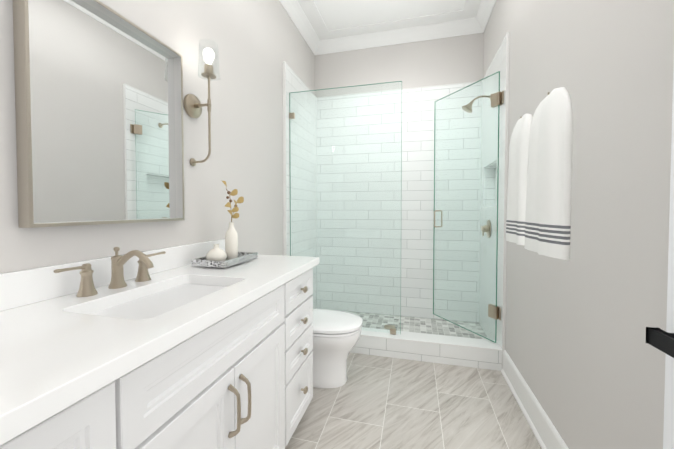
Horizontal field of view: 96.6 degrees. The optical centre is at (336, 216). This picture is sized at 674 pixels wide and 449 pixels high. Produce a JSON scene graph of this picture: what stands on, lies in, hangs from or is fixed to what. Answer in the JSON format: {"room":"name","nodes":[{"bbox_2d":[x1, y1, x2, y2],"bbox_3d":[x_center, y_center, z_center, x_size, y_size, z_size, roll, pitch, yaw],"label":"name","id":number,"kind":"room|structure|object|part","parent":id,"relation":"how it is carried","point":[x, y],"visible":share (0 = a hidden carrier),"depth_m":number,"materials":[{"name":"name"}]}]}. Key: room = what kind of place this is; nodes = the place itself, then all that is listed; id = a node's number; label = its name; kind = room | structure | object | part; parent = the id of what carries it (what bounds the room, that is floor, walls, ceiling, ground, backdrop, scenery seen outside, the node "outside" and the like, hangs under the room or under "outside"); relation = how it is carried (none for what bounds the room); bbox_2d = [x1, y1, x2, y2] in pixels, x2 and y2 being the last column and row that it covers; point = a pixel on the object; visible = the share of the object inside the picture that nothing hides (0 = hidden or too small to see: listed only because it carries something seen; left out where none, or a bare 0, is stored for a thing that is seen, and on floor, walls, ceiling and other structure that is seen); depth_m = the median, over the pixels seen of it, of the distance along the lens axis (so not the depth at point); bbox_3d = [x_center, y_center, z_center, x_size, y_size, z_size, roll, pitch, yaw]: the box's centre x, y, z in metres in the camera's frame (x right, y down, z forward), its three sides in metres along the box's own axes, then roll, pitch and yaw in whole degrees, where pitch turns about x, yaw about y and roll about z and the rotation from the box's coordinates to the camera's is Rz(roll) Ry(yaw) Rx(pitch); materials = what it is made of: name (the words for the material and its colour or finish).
{"room":"bathroom","nodes":[
{"label":"bathroom","id":0,"kind":"room"},
{"bbox_2d":[0,0,314,273],"bbox_3d":[-0.785,-0.368,1.574,0.120,3.020,4.040,0,1,15],"label":"wall","id":1,"kind":"structure","parent":0,"point":[259,42],"depth_m":1.68,"materials":[{"name":"paint"}]},
{"bbox_2d":[13,0,184,227],"bbox_3d":[-0.814,-0.359,1.128,0.044,0.768,0.590,0,1,15],"label":"mirror","id":2,"kind":"object","parent":1,"relation":"attached to","point":[99,109],"visible":1,"depth_m":1.05,"materials":[{"name":"silver metal"}]},
{"bbox_2d":[0,239,224,310],"bbox_3d":[-0.850,0.200,1.057,0.018,0.100,1.680,0,1,15],"label":"backsplash","id":3,"kind":"structure","parent":1,"relation":"attached to","point":[17,288],"depth_m":0.91,"materials":[{"name":"white stone"}]},
{"bbox_2d":[183,39,219,165],"bbox_3d":[-0.660,-0.555,1.497,0.156,0.599,0.116,0,1,15],"label":"sconce","id":4,"kind":"object","parent":1,"relation":"attached to","point":[193,105],"visible":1,"depth_m":1.49,"materials":[{"name":"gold metal"}]},
{"bbox_3d":[-0.634,-0.774,1.485,0.104,0.160,0.104,0,1,15],"label":"lamp shade","id":5,"kind":"part","parent":4,"relation":"part of","materials":[{"name":"glass"}]},
{"bbox_3d":[-0.634,-0.788,1.485,0.051,0.084,0.051,0,1,15],"label":"bulb","id":6,"kind":"part","parent":4,"relation":"part of","materials":[{"name":"white glass"}]},
{"bbox_2d":[283,62,316,255],"bbox_3d":[-0.348,-0.109,2.968,0.029,2.432,0.810,0,1,15],"label":"trim","id":7,"kind":"structure","parent":1,"relation":"attached to","point":[284,63],"depth_m":2.57,"materials":[{"name":"white"}]},
{"bbox_2d":[279,0,322,54],"bbox_3d":[-0.682,-1.818,1.511,0.092,0.118,3.800,0,1,15],"label":"crown molding","id":8,"kind":"structure","parent":1,"relation":"attached to","point":[318,46],"depth_m":2.88,"materials":[{"name":"white wood"}]},
{"bbox_2d":[286,64,316,307],"bbox_3d":[-0.344,-0.103,2.988,0.024,2.420,0.825,0,1,15],"label":"wall tile","id":9,"kind":"structure","parent":1,"relation":"attached to","point":[294,82],"depth_m":2.93,"materials":[{"name":"white tile"}]},
{"bbox_2d":[314,0,464,30],"bbox_3d":[0.113,-1.922,1.302,1.975,0.100,4.040,0,1,15],"label":"ceiling","id":10,"kind":"structure","parent":0,"point":[337,14],"depth_m":2.77,"materials":[{"name":"paint"}]},
{"bbox_2d":[298,0,480,39],"bbox_3d":[0.113,-1.866,1.303,1.555,0.012,3.800,0,1,15],"label":"ceiling trim","id":11,"kind":"structure","parent":10,"relation":"attached to","point":[317,23],"depth_m":2.92,"materials":[{"name":"white"}]},
{"bbox_2d":[315,33,483,96],"bbox_3d":[0.606,-0.410,3.237,1.735,3.020,0.120,0,1,15],"label":"wall","id":12,"kind":"structure","parent":0,"point":[449,60],"depth_m":3.12,"materials":[{"name":"paint"}]},
{"bbox_2d":[321,18,473,53],"bbox_3d":[0.581,-1.858,3.098,1.500,0.118,0.092,0,1,15],"label":"crown molding","id":13,"kind":"structure","parent":12,"relation":"attached to","point":[454,28],"depth_m":3.08,"materials":[{"name":"white wood"}]},
{"bbox_2d":[317,81,479,97],"bbox_3d":[0.589,-1.324,3.147,1.735,0.012,0.019,0,1,15],"label":"trim","id":14,"kind":"structure","parent":12,"relation":"attached to","point":[475,81],"depth_m":3.12,"materials":[{"name":"white"}]},
{"bbox_2d":[316,82,481,322],"bbox_3d":[0.589,-0.108,3.179,1.735,2.420,0.015,0,1,15],"label":"wall tile","id":15,"kind":"structure","parent":12,"relation":"attached to","point":[413,247],"depth_m":3.15,"materials":[{"name":"white tile"}]},
{"bbox_2d":[285,353,541,448],"bbox_3d":[0.113,1.197,1.379,1.975,0.100,4.040,0,1,15],"label":"floor","id":16,"kind":"structure","parent":0,"point":[377,402],"depth_m":1.75,"materials":[{"name":"tile"}]},
{"bbox_2d":[0,263,318,448],"bbox_3d":[-0.581,0.724,1.000,0.574,0.865,1.640,0,1,15],"label":"bathroom vanity","id":17,"kind":"object","parent":16,"relation":"on","point":[168,348],"depth_m":0.87,"materials":[{"name":"white wood"}]},
{"bbox_2d":[0,254,318,434],"bbox_3d":[-0.586,0.271,0.990,0.563,0.040,1.680,0,1,15],"label":"countertop","id":18,"kind":"structure","parent":17,"relation":"on","point":[52,350],"depth_m":0.68,"materials":[{"name":"white stone"}]},
{"bbox_2d":[52,247,167,298],"bbox_3d":[-0.717,0.178,1.048,0.180,0.143,0.384,0,1,15],"label":"faucet","id":19,"kind":"object","parent":18,"relation":"on","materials":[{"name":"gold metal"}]},
{"bbox_2d":[88,279,227,318],"bbox_3d":[-0.559,0.357,1.011,0.350,0.157,0.520,0,1,15],"label":"sink","id":20,"kind":"object","parent":18,"relation":"in","point":[147,304],"depth_m":1.04,"materials":[{"name":"white ceramic"}]},
{"bbox_2d":[191,181,257,268],"bbox_3d":[-0.564,0.029,1.536,0.186,0.416,0.296,0,1,15],"label":"decorative tray","id":21,"kind":"object","parent":18,"relation":"on","point":[216,256],"visible":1,"depth_m":1.54,"materials":[{"name":"white ceramic"}]},
{"bbox_3d":[-0.564,0.218,1.541,0.186,0.038,0.296,0,1,15],"label":"frame","id":22,"kind":"part","parent":21,"relation":"part of","materials":[{"name":"silver metal"}]},
{"bbox_2d":[312,308,362,388],"bbox_3d":[-0.197,0.725,2.104,0.752,0.808,0.446,0,1,15],"label":"toilet","id":23,"kind":"object","parent":16,"relation":"on","point":[336,335],"visible":0.35,"depth_m":1.98,"materials":[{"name":"white ceramic"}]},
{"bbox_2d":[346,311,487,339],"bbox_3d":[0.505,1.085,2.869,1.696,0.050,0.685,0,1,15],"label":"pan","id":24,"kind":"object","parent":16,"relation":"on","point":[429,326],"depth_m":2.92,"materials":[{"name":"tile"}]},
{"bbox_2d":[384,325,394,328],"bbox_3d":[0.505,1.059,2.876,0.100,0.002,0.100,0,1,15],"label":"floor drain","id":25,"kind":"object","parent":24,"relation":"in","point":[388,326],"depth_m":2.89,"materials":[{"name":"silver metal"}]},
{"bbox_2d":[350,336,501,370],"bbox_3d":[0.399,1.046,2.474,1.735,0.148,0.150,0,1,15],"label":"sill","id":26,"kind":"structure","parent":16,"relation":"on","point":[451,355],"depth_m":2.31,"materials":[{"name":"tile"}]},
{"bbox_2d":[360,327,501,350],"bbox_3d":[0.399,0.966,2.472,1.735,0.012,0.158,0,1,15],"label":"cap","id":27,"kind":"object","parent":26,"relation":"on","point":[441,339],"visible":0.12,"depth_m":2.37,"materials":[{"name":"white stone"}]},
{"bbox_2d":[289,71,503,342],"bbox_3d":[0.469,-0.067,2.699,1.694,2.041,0.580,0,1,15],"label":"shower enclosure","id":28,"kind":"object","parent":27,"relation":"on","point":[496,100],"visible":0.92,"depth_m":2.50,"materials":[{"name":"clear glass"}]},
{"bbox_3d":[0.052,-0.065,2.537,0.962,2.034,0.010,0,1,15],"label":"fixed glass","id":29,"kind":"part","parent":28,"relation":"part of","materials":[{"name":"clear glass"}]},
{"bbox_3d":[1.067,-0.068,2.561,0.428,2.030,0.544,0,1,15],"label":"door glass","id":30,"kind":"part","parent":28,"relation":"part of","materials":[{"name":"clear glass"}]},
{"bbox_2d":[483,0,673,448],"bbox_3d":[1.011,-0.357,1.107,0.120,3.020,4.040,0,1,15],"label":"wall","id":31,"kind":"structure","parent":0,"point":[588,360],"depth_m":1.07,"materials":[{"name":"paint"}]},
{"bbox_2d":[473,0,495,33],"bbox_3d":[0.909,-1.808,1.098,0.092,0.118,3.800,0,1,15],"label":"crown molding","id":32,"kind":"structure","parent":31,"relation":"attached to","point":[485,8],"depth_m":2.75,"materials":[{"name":"white wood"}]},
{"bbox_2d":[481,32,509,368],"bbox_3d":[1.309,-0.098,2.538,0.020,2.432,0.810,0,1,15],"label":"trim","id":33,"kind":"structure","parent":31,"relation":"attached to","point":[507,35],"depth_m":2.15,"materials":[{"name":"white"}]},
{"bbox_2d":[501,350,568,448],"bbox_3d":[0.833,1.080,0.749,0.026,0.165,2.948,0,1,15],"label":"baseboard","id":34,"kind":"structure","parent":31,"relation":"attached to","point":[545,431],"depth_m":1.59,"materials":[{"name":"white wood"}]},
{"bbox_2d":[506,87,572,259],"bbox_3d":[1.022,-0.213,1.576,0.091,0.760,0.755,0,1,15],"label":"hanging towel","id":35,"kind":"object","parent":31,"relation":"hanging from","point":[538,221],"visible":1,"depth_m":1.35,"materials":[{"name":"fabric"}]},
{"bbox_2d":[663,65,673,448],"bbox_3d":[0.534,-0.056,0.174,0.046,2.440,0.760,0,1,15],"label":"door","id":36,"kind":"structure","parent":31,"relation":"in","point":[668,436],"depth_m":0.55,"materials":[{"name":"white"}]},
{"bbox_2d":[646,327,673,357],"bbox_3d":[0.570,0.205,0.444,0.114,0.071,0.165,0,1,15],"label":"door lever","id":37,"kind":"object","parent":36,"relation":"attached to","point":[660,339],"visible":1,"depth_m":0.49,"materials":[{"name":"black metal"}]},
{"bbox_3d":[1.437,-0.263,2.570,0.030,0.380,0.460,0,1,15],"label":"wall","id":38,"kind":"structure","parent":0,"visible":0},
{"bbox_2d":[485,167,496,206],"bbox_3d":[1.378,-0.263,2.585,0.089,0.380,0.460,0,1,15],"label":"tile","id":39,"kind":"structure","parent":38,"relation":"attached to","point":[489,182],"depth_m":2.80,"materials":[{"name":"white tile"}]},
{"bbox_3d":[1.393,0.521,2.601,0.120,1.190,0.460,0,1,15],"label":"wall","id":40,"kind":"structure","parent":0,"visible":0},
{"bbox_2d":[483,161,496,207],"bbox_3d":[1.371,-0.263,2.587,0.104,0.380,0.460,0,1,15],"label":"sill","id":41,"kind":"structure","parent":40,"relation":"on","point":[494,165],"depth_m":2.62,"materials":[{"name":"white stone"}]},
{"bbox_2d":[479,37,505,347],"bbox_3d":[1.316,-0.093,2.556,0.015,2.420,0.825,0,1,15],"label":"wall tile","id":42,"kind":"structure","parent":40,"relation":"attached to","point":[487,257],"depth_m":2.48,"materials":[{"name":"white tile"}]}
]}

